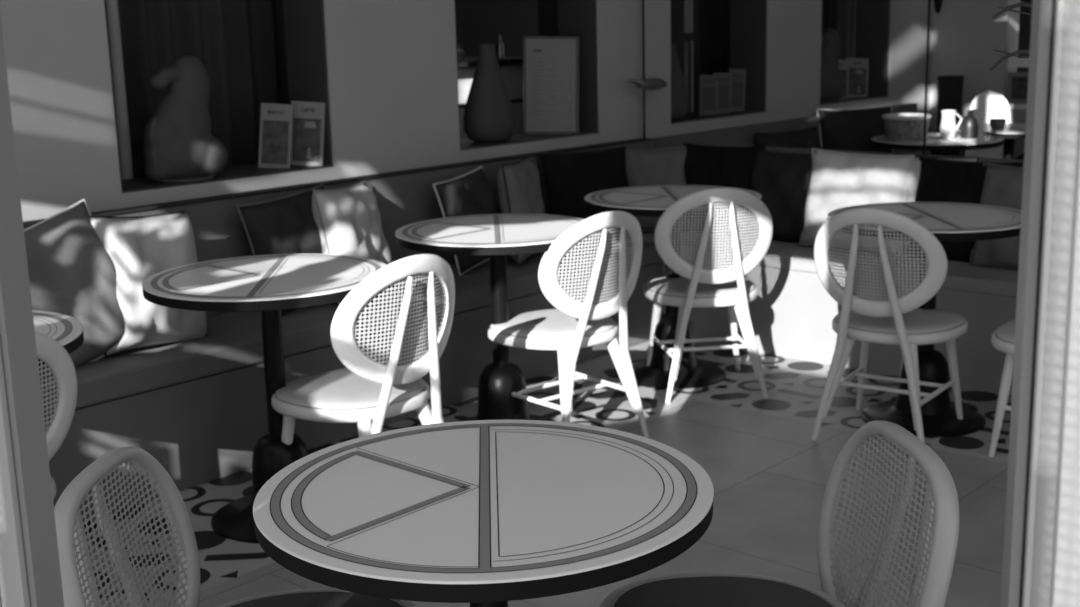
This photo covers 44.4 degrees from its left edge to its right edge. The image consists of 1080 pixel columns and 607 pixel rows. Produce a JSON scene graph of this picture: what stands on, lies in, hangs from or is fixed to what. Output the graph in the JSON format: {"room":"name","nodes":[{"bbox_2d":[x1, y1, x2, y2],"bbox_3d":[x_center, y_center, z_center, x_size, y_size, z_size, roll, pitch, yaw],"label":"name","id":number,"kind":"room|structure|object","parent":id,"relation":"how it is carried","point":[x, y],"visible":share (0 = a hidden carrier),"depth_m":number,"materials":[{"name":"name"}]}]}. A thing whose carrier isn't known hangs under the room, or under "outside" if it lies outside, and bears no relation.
{"room":"cafe","nodes":[
{"label":"cafe","id":0,"kind":"room"},
{"bbox_2d":[0,0,933,316],"bbox_3d":[-0.701,-1.965,5.122,0.220,4.600,10.000,9,16,41],"label":"wall","id":1,"kind":"structure","parent":0,"point":[392,64],"depth_m":5.27,"materials":[{"name":"paint"}]},
{"bbox_2d":[104,0,333,192],"bbox_3d":[-1.247,-1.226,4.731,0.336,1.551,0.920,9,16,41],"label":"window","id":2,"kind":"structure","parent":1,"relation":"in","point":[304,24],"depth_m":5.07,"materials":[{"name":"grey"}]},
{"bbox_2d":[143,55,227,182],"bbox_3d":[-1.268,-0.657,4.703,0.309,0.439,0.206,-11,16,-39],"label":"sculpture","id":3,"kind":"object","parent":2,"relation":"on","point":[180,146],"visible":1,"depth_m":4.64,"materials":[{"name":"ceramic"}]},
{"bbox_2d":[258,103,292,168],"bbox_3d":[-1.006,-0.637,5.044,0.141,0.253,0.050,-2,12,-2],"label":"card","id":4,"kind":"object","parent":2,"relation":"on","point":[276,120],"visible":0.99,"depth_m":5.04,"materials":[{"name":"grey paper"}]},
{"bbox_2d":[261,120,288,164],"bbox_3d":[-1.007,-0.613,5.038,0.098,0.164,0.002,3,3,-3],"label":"picture","id":5,"kind":"object","parent":4,"relation":"attached to","point":[275,133],"depth_m":5.04},
{"bbox_2d":[291,101,324,165],"bbox_3d":[-0.895,-0.652,5.093,0.151,0.256,0.029,-1,12,4],"label":"card","id":6,"kind":"object","parent":2,"relation":"on","point":[308,126],"visible":0.99,"depth_m":5.09,"materials":[{"name":"grey paper"}]},
{"bbox_2d":[292,118,320,161],"bbox_3d":[-0.897,-0.628,5.090,0.107,0.164,0.001,4,8,3],"label":"picture","id":7,"kind":"object","parent":6,"relation":"attached to","point":[304,138],"depth_m":5.09},
{"bbox_2d":[454,0,598,150],"bbox_3d":[-0.174,-1.506,5.905,0.336,1.551,0.940,9,16,41],"label":"window","id":8,"kind":"structure","parent":1,"relation":"in","point":[576,18],"depth_m":6.25,"materials":[{"name":"grey"}]},
{"bbox_2d":[463,44,514,142],"bbox_3d":[-0.231,-0.940,5.913,0.198,0.427,0.264,9,16,41],"label":"vase","id":9,"kind":"object","parent":8,"relation":"on","point":[488,112],"visible":1,"depth_m":5.84,"materials":[{"name":"ceramic"}]},
{"bbox_2d":[523,36,578,133],"bbox_3d":[0.052,-1.021,6.205,0.278,0.461,0.069,-3,12,-6],"label":"menu","id":10,"kind":"object","parent":8,"relation":"on","point":[550,63],"visible":1,"depth_m":6.20,"materials":[{"name":"white paper"}]},
{"bbox_2d":[627,0,667,138],"bbox_3d":[0.498,-1.548,6.253,0.110,1.549,0.294,9,16,41],"label":"wall lamp","id":11,"kind":"object","parent":1,"relation":"attached to","point":[652,83],"visible":1,"depth_m":6.36,"materials":[{"name":"black metal"}]},
{"bbox_2d":[671,0,766,123],"bbox_3d":[0.817,-1.765,6.991,0.336,1.551,0.905,9,16,41],"label":"window","id":12,"kind":"structure","parent":1,"relation":"in","point":[748,18],"depth_m":7.36,"materials":[{"name":"grey glass"}]},
{"bbox_2d":[671,44,688,119],"bbox_3d":[0.680,-1.156,6.914,0.178,0.384,0.238,9,16,41],"label":"vase","id":13,"kind":"object","parent":12,"relation":"on","point":[679,93],"visible":0.47,"depth_m":6.86,"materials":[{"name":"ceramic"}]},
{"bbox_2d":[697,75,718,114],"bbox_3d":[0.911,-1.129,7.180,0.116,0.223,0.064,-3,12,-8],"label":"book","id":14,"kind":"object","parent":12,"relation":"on","point":[707,84],"visible":0.98,"depth_m":7.16,"materials":[{"name":"grey paper"}]},
{"bbox_2d":[702,80,715,109],"bbox_3d":[0.913,-1.126,7.162,0.076,0.159,0.001,0,4,-8],"label":"print","id":15,"kind":"object","parent":14,"relation":"attached to","point":[708,86],"depth_m":7.16,"materials":[{"name":"paper"}]},
{"bbox_2d":[712,73,731,112],"bbox_3d":[0.997,-1.154,7.274,0.116,0.228,0.064,-3,12,-8],"label":"book","id":16,"kind":"object","parent":12,"relation":"on","point":[725,79],"visible":0.67,"depth_m":7.26,"materials":[{"name":"grey paper"}]},
{"bbox_2d":[718,78,728,108],"bbox_3d":[1.000,-1.151,7.257,0.076,0.163,0.001,0,4,-8],"label":"print","id":17,"kind":"object","parent":16,"relation":"attached to","point":[723,83],"depth_m":7.26,"materials":[{"name":"paper"}]},
{"bbox_2d":[727,68,746,111],"bbox_3d":[1.091,-1.185,7.372,0.120,0.245,0.066,-3,12,-8],"label":"book","id":18,"kind":"object","parent":12,"relation":"on","point":[738,75],"visible":0.68,"depth_m":7.36,"materials":[{"name":"grey paper"}]},
{"bbox_2d":[731,75,743,106],"bbox_3d":[1.093,-1.182,7.355,0.072,0.174,0.001,2,4,-9],"label":"print","id":19,"kind":"object","parent":18,"relation":"attached to","point":[737,80],"depth_m":7.36,"materials":[{"name":"paper"}]},
{"bbox_2d":[820,0,890,104],"bbox_3d":[1.785,-2.017,8.051,0.336,1.551,0.860,9,16,41],"label":"window","id":20,"kind":"structure","parent":1,"relation":"in","point":[872,16],"depth_m":8.40,"materials":[{"name":"grey"}]},
{"bbox_2d":[820,28,845,102],"bbox_3d":[1.715,-1.434,7.968,0.309,0.439,0.206,-10,15,-35],"label":"sculpture","id":21,"kind":"object","parent":20,"relation":"on","point":[832,87],"visible":0.58,"depth_m":7.91,"materials":[{"name":"ceramic"}]},
{"bbox_2d":[838,59,848,98],"bbox_3d":[1.844,-1.386,8.194,0.149,0.252,0.054,-3,12,-6],"label":"card","id":22,"kind":"object","parent":20,"relation":"on","point":[843,74],"visible":0.42,"depth_m":8.19,"materials":[{"name":"grey paper"}]},
{"bbox_2d":[838,70,846,96],"bbox_3d":[1.844,-1.363,8.188,0.108,0.164,0.001,1,2,-7],"label":"picture","id":23,"kind":"object","parent":22,"relation":"attached to","point":[842,74],"depth_m":8.19},
{"bbox_2d":[846,58,868,96],"bbox_3d":[1.992,-1.419,8.327,0.160,0.253,0.054,-3,12,-6],"label":"card","id":24,"kind":"object","parent":20,"relation":"on","point":[858,67],"visible":0.97,"depth_m":8.32,"materials":[{"name":"grey paper"}]},
{"bbox_2d":[848,68,865,94],"bbox_3d":[1.992,-1.395,8.321,0.117,0.164,0.002,1,2,-7],"label":"picture","id":25,"kind":"object","parent":24,"relation":"attached to","point":[855,80],"depth_m":8.32},
{"bbox_2d":[83,341,1011,606],"bbox_3d":[2.062,0.801,3.120,7.200,0.101,9.800,9,16,41],"label":"floor","id":26,"kind":"structure","parent":0,"point":[766,471],"depth_m":4.16,"materials":[{"name":"tile"}]},
{"bbox_2d":[35,332,76,498],"bbox_3d":[-1.329,0.431,3.055,0.531,0.822,0.454,10,17,43],"label":"chair","id":27,"kind":"object","parent":26,"relation":"on","point":[54,355],"visible":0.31,"depth_m":3.00,"materials":[{"name":"paint"}]},
{"bbox_2d":[32,310,83,365],"bbox_3d":[-1.429,0.448,3.179,0.700,0.738,0.700,-2,12,-2],"label":"bistro table","id":28,"kind":"object","parent":26,"relation":"on","point":[66,330],"visible":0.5,"depth_m":3.20,"materials":[{"name":"black metal"}]},
{"bbox_2d":[54,446,416,606],"bbox_3d":[-0.454,0.625,2.153,0.543,0.779,0.448,0,12,6],"label":"chair","id":29,"kind":"object","parent":26,"relation":"on","point":[79,585],"visible":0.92,"depth_m":2.18,"materials":[{"name":"grey wood"}]},
{"bbox_2d":[142,254,385,543],"bbox_3d":[-0.775,0.277,3.895,0.700,0.738,0.700,-2,12,-2],"label":"bistro table","id":30,"kind":"object","parent":26,"relation":"on","point":[269,285],"visible":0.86,"depth_m":3.83,"materials":[{"name":"black metal"}]},
{"bbox_2d":[23,138,662,521],"bbox_3d":[-0.812,0.019,4.830,0.479,0.850,4.540,9,16,41],"label":"banquette","id":31,"kind":"object","parent":26,"relation":"on","point":[198,407],"visible":0.4,"depth_m":4.55,"materials":[{"name":"paint"}]},
{"bbox_2d":[24,199,124,376],"bbox_3d":[-1.492,-0.009,4.042,0.274,0.574,0.608,9,16,40],"label":"cushion","id":32,"kind":"object","parent":31,"relation":"on","point":[71,272],"visible":0.44,"depth_m":4.03,"materials":[{"name":"grey fabric"}]},
{"bbox_2d":[89,210,206,356],"bbox_3d":[-1.257,-0.072,4.261,0.248,0.464,0.435,7,15,33],"label":"cushion","id":33,"kind":"object","parent":31,"relation":"on","point":[139,248],"visible":0.62,"depth_m":4.18,"materials":[{"name":"white fabric"}]},
{"bbox_2d":[236,184,324,315],"bbox_3d":[-0.866,-0.187,4.777,0.203,0.441,0.453,7,15,35],"label":"cushion","id":34,"kind":"object","parent":31,"relation":"on","point":[286,224],"visible":0.41,"depth_m":4.67,"materials":[{"name":"black fabric"}]},
{"bbox_2d":[312,181,391,305],"bbox_3d":[-0.699,-0.232,4.942,0.200,0.438,0.448,2,13,18],"label":"cushion","id":35,"kind":"object","parent":31,"relation":"on","point":[347,219],"visible":0.67,"depth_m":4.82,"materials":[{"name":"grey fabric"}]},
{"bbox_2d":[432,166,499,275],"bbox_3d":[-0.279,-0.342,5.427,0.173,0.409,0.380,6,14,30],"label":"cushion","id":36,"kind":"object","parent":31,"relation":"on","point":[470,193],"visible":0.65,"depth_m":5.35,"materials":[{"name":"grey fabric"}]},
{"bbox_2d":[497,157,544,266],"bbox_3d":[-0.068,-0.394,5.596,0.166,0.435,0.420,2,13,14],"label":"cushion","id":37,"kind":"object","parent":31,"relation":"on","point":[518,183],"visible":0.66,"depth_m":5.44,"materials":[{"name":"grey fabric"}]},
{"bbox_2d":[538,146,630,244],"bbox_3d":[0.217,-0.477,5.970,0.468,0.430,0.188,-8,14,-28],"label":"cushion","id":38,"kind":"object","parent":31,"relation":"on","point":[567,178],"visible":0.62,"depth_m":5.88,"materials":[{"name":"black fabric"}]},
{"bbox_2d":[271,254,454,444],"bbox_3d":[-0.507,0.240,3.846,0.531,0.822,0.454,9,16,41],"label":"chair","id":39,"kind":"object","parent":26,"relation":"on","point":[367,392],"visible":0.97,"depth_m":3.68,"materials":[{"name":"paint"}]},
{"bbox_2d":[253,420,713,606],"bbox_3d":[-0.076,0.642,2.117,0.700,0.738,0.700,-2,12,-2],"label":"bistro table","id":40,"kind":"object","parent":26,"relation":"on","point":[479,513],"visible":1,"depth_m":1.94,"materials":[{"name":"laminate"}]},
{"bbox_2d":[395,214,597,420],"bbox_3d":[-0.139,0.102,4.636,0.700,0.738,0.700,-2,12,-2],"label":"bistro table","id":41,"kind":"object","parent":26,"relation":"on","point":[495,236],"visible":0.81,"depth_m":4.59,"materials":[{"name":"black metal"}]},
{"bbox_2d":[487,211,648,436],"bbox_3d":[0.086,0.065,4.589,0.454,0.822,0.531,-11,15,-38],"label":"chair","id":42,"kind":"object","parent":26,"relation":"on","point":[574,325],"visible":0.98,"depth_m":4.42,"materials":[{"name":"paint"}]},
{"bbox_2d":[584,185,761,388],"bbox_3d":[0.536,-0.068,5.345,0.700,0.738,0.700,-2,12,-2],"label":"bistro table","id":43,"kind":"object","parent":26,"relation":"on","point":[641,201],"visible":0.73,"depth_m":5.31,"materials":[{"name":"black metal"}]},
{"bbox_2d":[643,188,772,403],"bbox_3d":[0.642,-0.072,5.161,0.454,0.822,0.531,-3,12,-6],"label":"chair","id":44,"kind":"object","parent":26,"relation":"on","point":[697,287],"visible":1,"depth_m":4.96,"materials":[{"name":"paint"}]},
{"bbox_2d":[599,421,958,606],"bbox_3d":[0.368,0.599,2.180,0.543,0.779,0.448,-3,12,-9],"label":"chair","id":45,"kind":"object","parent":26,"relation":"on","point":[938,534],"visible":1,"depth_m":2.23,"materials":[{"name":"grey wood"}]},
{"bbox_2d":[653,103,916,153],"bbox_3d":[1.673,-0.625,7.550,0.478,0.842,2.780,9,16,41],"label":"banquette","id":46,"kind":"object","parent":26,"relation":"on","point":[740,135],"visible":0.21,"depth_m":7.17,"materials":[{"name":"fabric"}]},
{"bbox_2d":[754,127,821,148],"bbox_3d":[1.388,-0.763,7.281,0.508,0.378,0.186,-12,16,-40],"label":"cushion","id":47,"kind":"object","parent":46,"relation":"on","point":[807,138],"visible":0.35,"depth_m":7.24,"materials":[{"name":"black fabric"}]},
{"bbox_2d":[816,105,892,152],"bbox_3d":[1.865,-0.920,7.765,0.507,0.459,0.204,-6,13,-18],"label":"cushion","id":48,"kind":"object","parent":46,"relation":"on","point":[839,129],"visible":0.44,"depth_m":7.69,"materials":[{"name":"grey fabric"}]},
{"bbox_2d":[641,141,1023,395],"bbox_3d":[2.353,-0.039,4.772,5.130,0.832,0.540,9,16,41],"label":"banquette","id":49,"kind":"object","parent":26,"relation":"on","point":[792,313],"visible":0.22,"depth_m":5.50,"materials":[{"name":"paint"}]},
{"bbox_2d":[609,146,686,230],"bbox_3d":[0.533,-0.536,6.231,0.408,0.400,0.174,-3,12,-7],"label":"cushion","id":50,"kind":"object","parent":49,"relation":"on","point":[651,166],"visible":0.31,"depth_m":6.17,"materials":[{"name":"grey fabric"}]},
{"bbox_2d":[680,143,764,236],"bbox_3d":[0.831,-0.525,6.147,0.430,0.420,0.188,6,14,31],"label":"cushion","id":51,"kind":"object","parent":49,"relation":"on","point":[706,165],"visible":0.41,"depth_m":6.09,"materials":[{"name":"black fabric"}]},
{"bbox_2d":[746,150,812,241],"bbox_3d":[1.116,-0.474,5.902,0.449,0.400,0.182,9,16,39],"label":"cushion","id":52,"kind":"object","parent":49,"relation":"on","point":[783,180],"visible":0.52,"depth_m":5.86,"materials":[{"name":"black fabric"}]},
{"bbox_2d":[799,148,914,254],"bbox_3d":[1.342,-0.435,5.646,0.487,0.425,0.209,8,15,36],"label":"cushion","id":53,"kind":"object","parent":49,"relation":"on","point":[838,179],"visible":0.66,"depth_m":5.60,"materials":[{"name":"white fabric"}]},
{"bbox_2d":[920,0,930,155],"bbox_3d":[1.601,-1.785,5.373,0.028,2.369,0.028,9,16,41],"label":"rod","id":54,"kind":"object","parent":49,"relation":"on","point":[929,1],"visible":1,"depth_m":5.55,"materials":[{"name":"black metal"}]},
{"bbox_2d":[886,152,978,250],"bbox_3d":[1.606,-0.407,5.510,0.408,0.422,0.157,8,15,38],"label":"cushion","id":55,"kind":"object","parent":49,"relation":"on","point":[913,175],"visible":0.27,"depth_m":5.49,"materials":[{"name":"grey fabric"}]},
{"bbox_2d":[907,156,1022,262],"bbox_3d":[1.705,-0.372,5.356,0.446,0.417,0.184,10,17,43],"label":"cushion","id":56,"kind":"object","parent":49,"relation":"on","point":[940,180],"visible":0.43,"depth_m":5.33,"materials":[{"name":"black fabric"}]},
{"bbox_2d":[968,163,1023,270],"bbox_3d":[1.890,-0.323,5.132,0.430,0.413,0.195,10,17,43],"label":"cushion","id":57,"kind":"object","parent":49,"relation":"on","point":[1003,184],"visible":0.34,"depth_m":5.16,"materials":[{"name":"grey fabric"}]},
{"bbox_2d":[811,208,967,442],"bbox_3d":[1.205,0.050,4.532,0.454,0.822,0.531,7,15,34],"label":"chair","id":58,"kind":"object","parent":26,"relation":"on","point":[894,321],"visible":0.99,"depth_m":4.37,"materials":[{"name":"paint"}]},
{"bbox_2d":[827,202,1020,437],"bbox_3d":[1.365,0.055,4.679,0.700,0.738,0.700,-2,12,-2],"label":"bistro table","id":59,"kind":"object","parent":26,"relation":"on","point":[947,221],"visible":0.62,"depth_m":4.64,"materials":[{"name":"black metal"}]},
{"bbox_2d":[872,133,1003,154],"bbox_3d":[2.206,-0.554,7.410,0.700,0.738,0.700,-2,12,-2],"label":"bistro table","id":60,"kind":"object","parent":26,"relation":"on","point":[934,143],"visible":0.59,"depth_m":7.12,"materials":[{"name":"black metal"}]},
{"bbox_2d":[882,113,930,140],"bbox_3d":[2.019,-0.973,7.302,0.264,0.135,0.264,9,16,41],"label":"basket","id":61,"kind":"object","parent":60,"relation":"on","point":[898,126],"visible":0.89,"depth_m":7.21,"materials":[{"name":"wicker"}]},
{"bbox_2d":[940,110,961,137],"bbox_3d":[2.269,-0.994,7.330,0.101,0.150,0.111,9,16,41],"label":"jug","id":62,"kind":"object","parent":60,"relation":"on","point":[948,128],"visible":1,"depth_m":7.30,"materials":[{"name":"white ceramic"}]},
{"bbox_2d":[960,110,977,137],"bbox_3d":[2.366,-0.989,7.297,0.096,0.150,0.096,9,16,41],"label":"bottle","id":63,"kind":"object","parent":60,"relation":"on","point":[969,124],"visible":1,"depth_m":7.27,"materials":[{"name":"black"}]},
{"bbox_2d":[972,109,984,136],"bbox_3d":[2.428,-1.002,7.350,0.060,0.150,0.038,-1,12,2],"label":"table card","id":64,"kind":"object","parent":60,"relation":"on","point":[978,114],"visible":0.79,"depth_m":7.33,"materials":[{"name":"white paint"}]},
{"bbox_2d":[936,75,963,155],"bbox_3d":[2.676,-0.982,8.694,0.172,1.010,0.172,9,16,41],"label":"plant pot","id":65,"kind":"object","parent":26,"relation":"on","point":[950,87],"visible":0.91,"depth_m":8.56,"materials":[{"name":"black"}]},
{"bbox_2d":[965,90,1010,158],"bbox_3d":[2.831,-0.857,8.293,0.317,0.932,0.376,0,12,7],"label":"shell chair","id":66,"kind":"object","parent":26,"relation":"on","point":[995,105],"visible":0.31,"depth_m":8.38,"materials":[{"name":"white paint"}]},
{"bbox_2d":[956,123,1025,158],"bbox_3d":[2.797,-0.683,7.939,0.700,0.738,0.700,-2,12,-2],"label":"bistro table","id":67,"kind":"object","parent":26,"relation":"on","point":[1011,131],"visible":0.2,"depth_m":7.82,"materials":[{"name":"black metal"}]},
{"bbox_2d":[989,118,1005,129],"bbox_3d":[2.686,-1.053,7.774,0.094,0.060,0.094,9,16,41],"label":"cup","id":68,"kind":"object","parent":67,"relation":"on","point":[995,123],"visible":1,"depth_m":7.74,"materials":[{"name":"ceramic"}]},
{"bbox_2d":[988,319,1015,456],"bbox_3d":[1.749,0.089,4.284,0.531,0.822,0.454,8,15,36],"label":"chair","id":69,"kind":"object","parent":26,"relation":"on","point":[1003,338],"visible":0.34,"depth_m":4.30,"materials":[{"name":"paint"}]},
{"bbox_2d":[989,2,1031,71],"bbox_3d":[0.625,0.401,1.478,0.278,1.445,0.278,-4,12,-10],"label":"potted palm","id":70,"kind":"object","parent":26,"relation":"on","point":[1010,7],"visible":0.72,"depth_m":1.42,"materials":[{"name":"black plant"}]},
{"bbox_2d":[1015,153,1023,159],"bbox_3d":[2.590,-0.476,6.992,0.440,0.746,0.470,-1,12,4],"label":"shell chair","id":71,"kind":"object","parent":26,"relation":"on","point":[1021,157],"visible":0.02,"depth_m":6.73,"materials":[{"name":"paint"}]},
{"bbox_2d":[455,0,692,111],"bbox_3d":[-2.300,-2.478,7.698,0.100,4.600,11.800,9,16,41],"label":"wall","id":72,"kind":"structure","parent":0,"point":[478,22],"depth_m":9.98,"materials":[{"name":"black paint"}]},
{"bbox_2d":[684,32,692,112],"bbox_3d":[0.723,-1.073,8.586,0.400,1.329,0.420,9,16,41],"label":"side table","id":73,"kind":"object","parent":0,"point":[688,36],"visible":0.07,"depth_m":8.49,"materials":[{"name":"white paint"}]},
{"bbox_2d":[928,0,1026,158],"bbox_3d":[5.250,-2.374,6.328,7.000,4.600,0.200,9,16,41],"label":"wall","id":74,"kind":"structure","parent":0,"point":[965,35],"depth_m":8.59,"materials":[{"name":"paint"}]},
{"bbox_2d":[1008,58,1028,108],"bbox_3d":[3.504,-2.023,7.992,1.300,1.700,0.220,9,16,41],"label":"window","id":75,"kind":"structure","parent":74,"relation":"in","point":[1012,62],"depth_m":8.46,"materials":[{"name":"grey glass"}]},
{"bbox_2d":[1007,72,1028,103],"bbox_3d":[3.153,-1.360,8.373,0.400,0.200,0.023,9,16,41],"label":"framed picture","id":76,"kind":"object","parent":75,"relation":"on","point":[1017,84],"visible":0.29,"depth_m":8.45,"materials":[{"name":"grey"}]},
{"bbox_2d":[1029,0,1031,24],"bbox_3d":[3.667,-2.518,8.086,1.300,1.580,0.064,9,16,41],"label":"curtain","id":77,"kind":"object","parent":74,"relation":"hanging from","point":[1030,0],"visible":0.04,"depth_m":8.67,"materials":[{"name":"fabric"}]},
{"bbox_2d":[1017,0,1030,71],"bbox_3d":[4.520,-2.817,8.471,5.000,4.600,0.100,9,16,41],"label":"wall","id":78,"kind":"structure","parent":0,"point":[1024,27],"depth_m":9.54,"materials":[{"name":"black paint"}]},
{"bbox_3d":[2.071,-3.856,2.415,7.400,0.100,9.600,9,16,41],"label":"ceiling","id":79,"kind":"structure","parent":0,"visible":0},
{"bbox_2d":[934,0,942,13],"bbox_3d":[2.203,-3.186,7.130,0.060,3.180,0.060,9,16,41],"label":"pendant lamp","id":80,"kind":"object","parent":79,"relation":"hanging from","point":[937,3],"visible":1,"depth_m":7.44,"materials":[{"name":"black metal"}]},
{"bbox_3d":[0.297,-1.070,0.848,8.100,4.600,0.160,1,12,12],"label":"wall","id":81,"kind":"structure","parent":0,"visible":0},
{"bbox_2d":[0,14,63,606],"bbox_3d":[-0.596,-1.238,1.023,0.100,4.300,0.085,1,12,12],"label":"trim","id":82,"kind":"structure","parent":81,"relation":"attached to","point":[30,572],"depth_m":1.31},
{"bbox_2d":[1001,0,1079,606],"bbox_3d":[0.402,-1.219,0.817,0.075,4.300,0.061,1,12,12],"label":"trim","id":83,"kind":"structure","parent":81,"relation":"attached to","point":[1041,556],"depth_m":1.07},
{"bbox_3d":[-1.212,-2.238,6.692,3.100,4.700,11.900,9,16,41],"label":"floor","id":84,"kind":"structure","parent":0,"visible":0},
{"bbox_2d":[106,0,132,178],"bbox_3d":[-1.523,-0.941,4.741,0.044,2.799,0.044,9,16,41],"label":"pole","id":85,"kind":"object","parent":84,"relation":"on","point":[111,5],"visible":0.4,"depth_m":4.76,"materials":[{"name":"metal"}]},
{"bbox_2d":[118,0,288,177],"bbox_3d":[-1.272,-1.142,5.407,0.101,2.900,1.070,9,16,41],"label":"curtain","id":86,"kind":"object","parent":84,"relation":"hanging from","point":[240,45],"visible":0.27,"depth_m":5.38,"materials":[{"name":"grey fabric"}]},
{"bbox_2d":[457,57,522,138],"bbox_3d":[-0.503,-0.746,7.459,0.580,1.224,1.120,9,16,41],"label":"counter","id":87,"kind":"object","parent":84,"relation":"on","point":[511,68],"depth_m":7.38,"materials":[{"name":"white paint"}]},
{"bbox_2d":[456,44,464,61],"bbox_3d":[-0.434,-1.342,7.090,0.060,0.090,0.060,9,16,41],"label":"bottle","id":88,"kind":"object","parent":87,"relation":"on","point":[460,53],"visible":0.73,"depth_m":7.07,"materials":[{"name":"black glass"}]},
{"bbox_2d":[457,57,522,66],"bbox_3d":[-0.518,-1.332,7.333,0.580,0.025,1.120,9,16,41],"label":"countertop","id":89,"kind":"structure","parent":87,"relation":"on","point":[469,61],"depth_m":7.27,"materials":[{"name":"black"}]},
{"bbox_2d":[496,35,503,58],"bbox_3d":[-0.222,-1.417,7.318,0.040,0.130,0.040,9,16,41],"label":"bottle","id":90,"kind":"object","parent":87,"relation":"on","point":[499,46],"visible":0.98,"depth_m":7.31,"materials":[{"name":"grey glass"}]},
{"bbox_2d":[538,0,683,77],"bbox_3d":[0.436,-1.581,7.248,0.100,2.900,1.230,9,16,41],"label":"curtain","id":91,"kind":"object","parent":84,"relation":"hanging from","point":[547,9],"visible":0.04,"depth_m":7.61,"materials":[{"name":"grey fabric"}]},
{"bbox_2d":[821,0,855,59],"bbox_3d":[2.555,-2.197,9.862,0.101,2.900,1.900,9,16,41],"label":"curtain","id":92,"kind":"object","parent":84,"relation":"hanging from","point":[840,15],"visible":0.16,"depth_m":9.42,"materials":[{"name":"grey fabric"}]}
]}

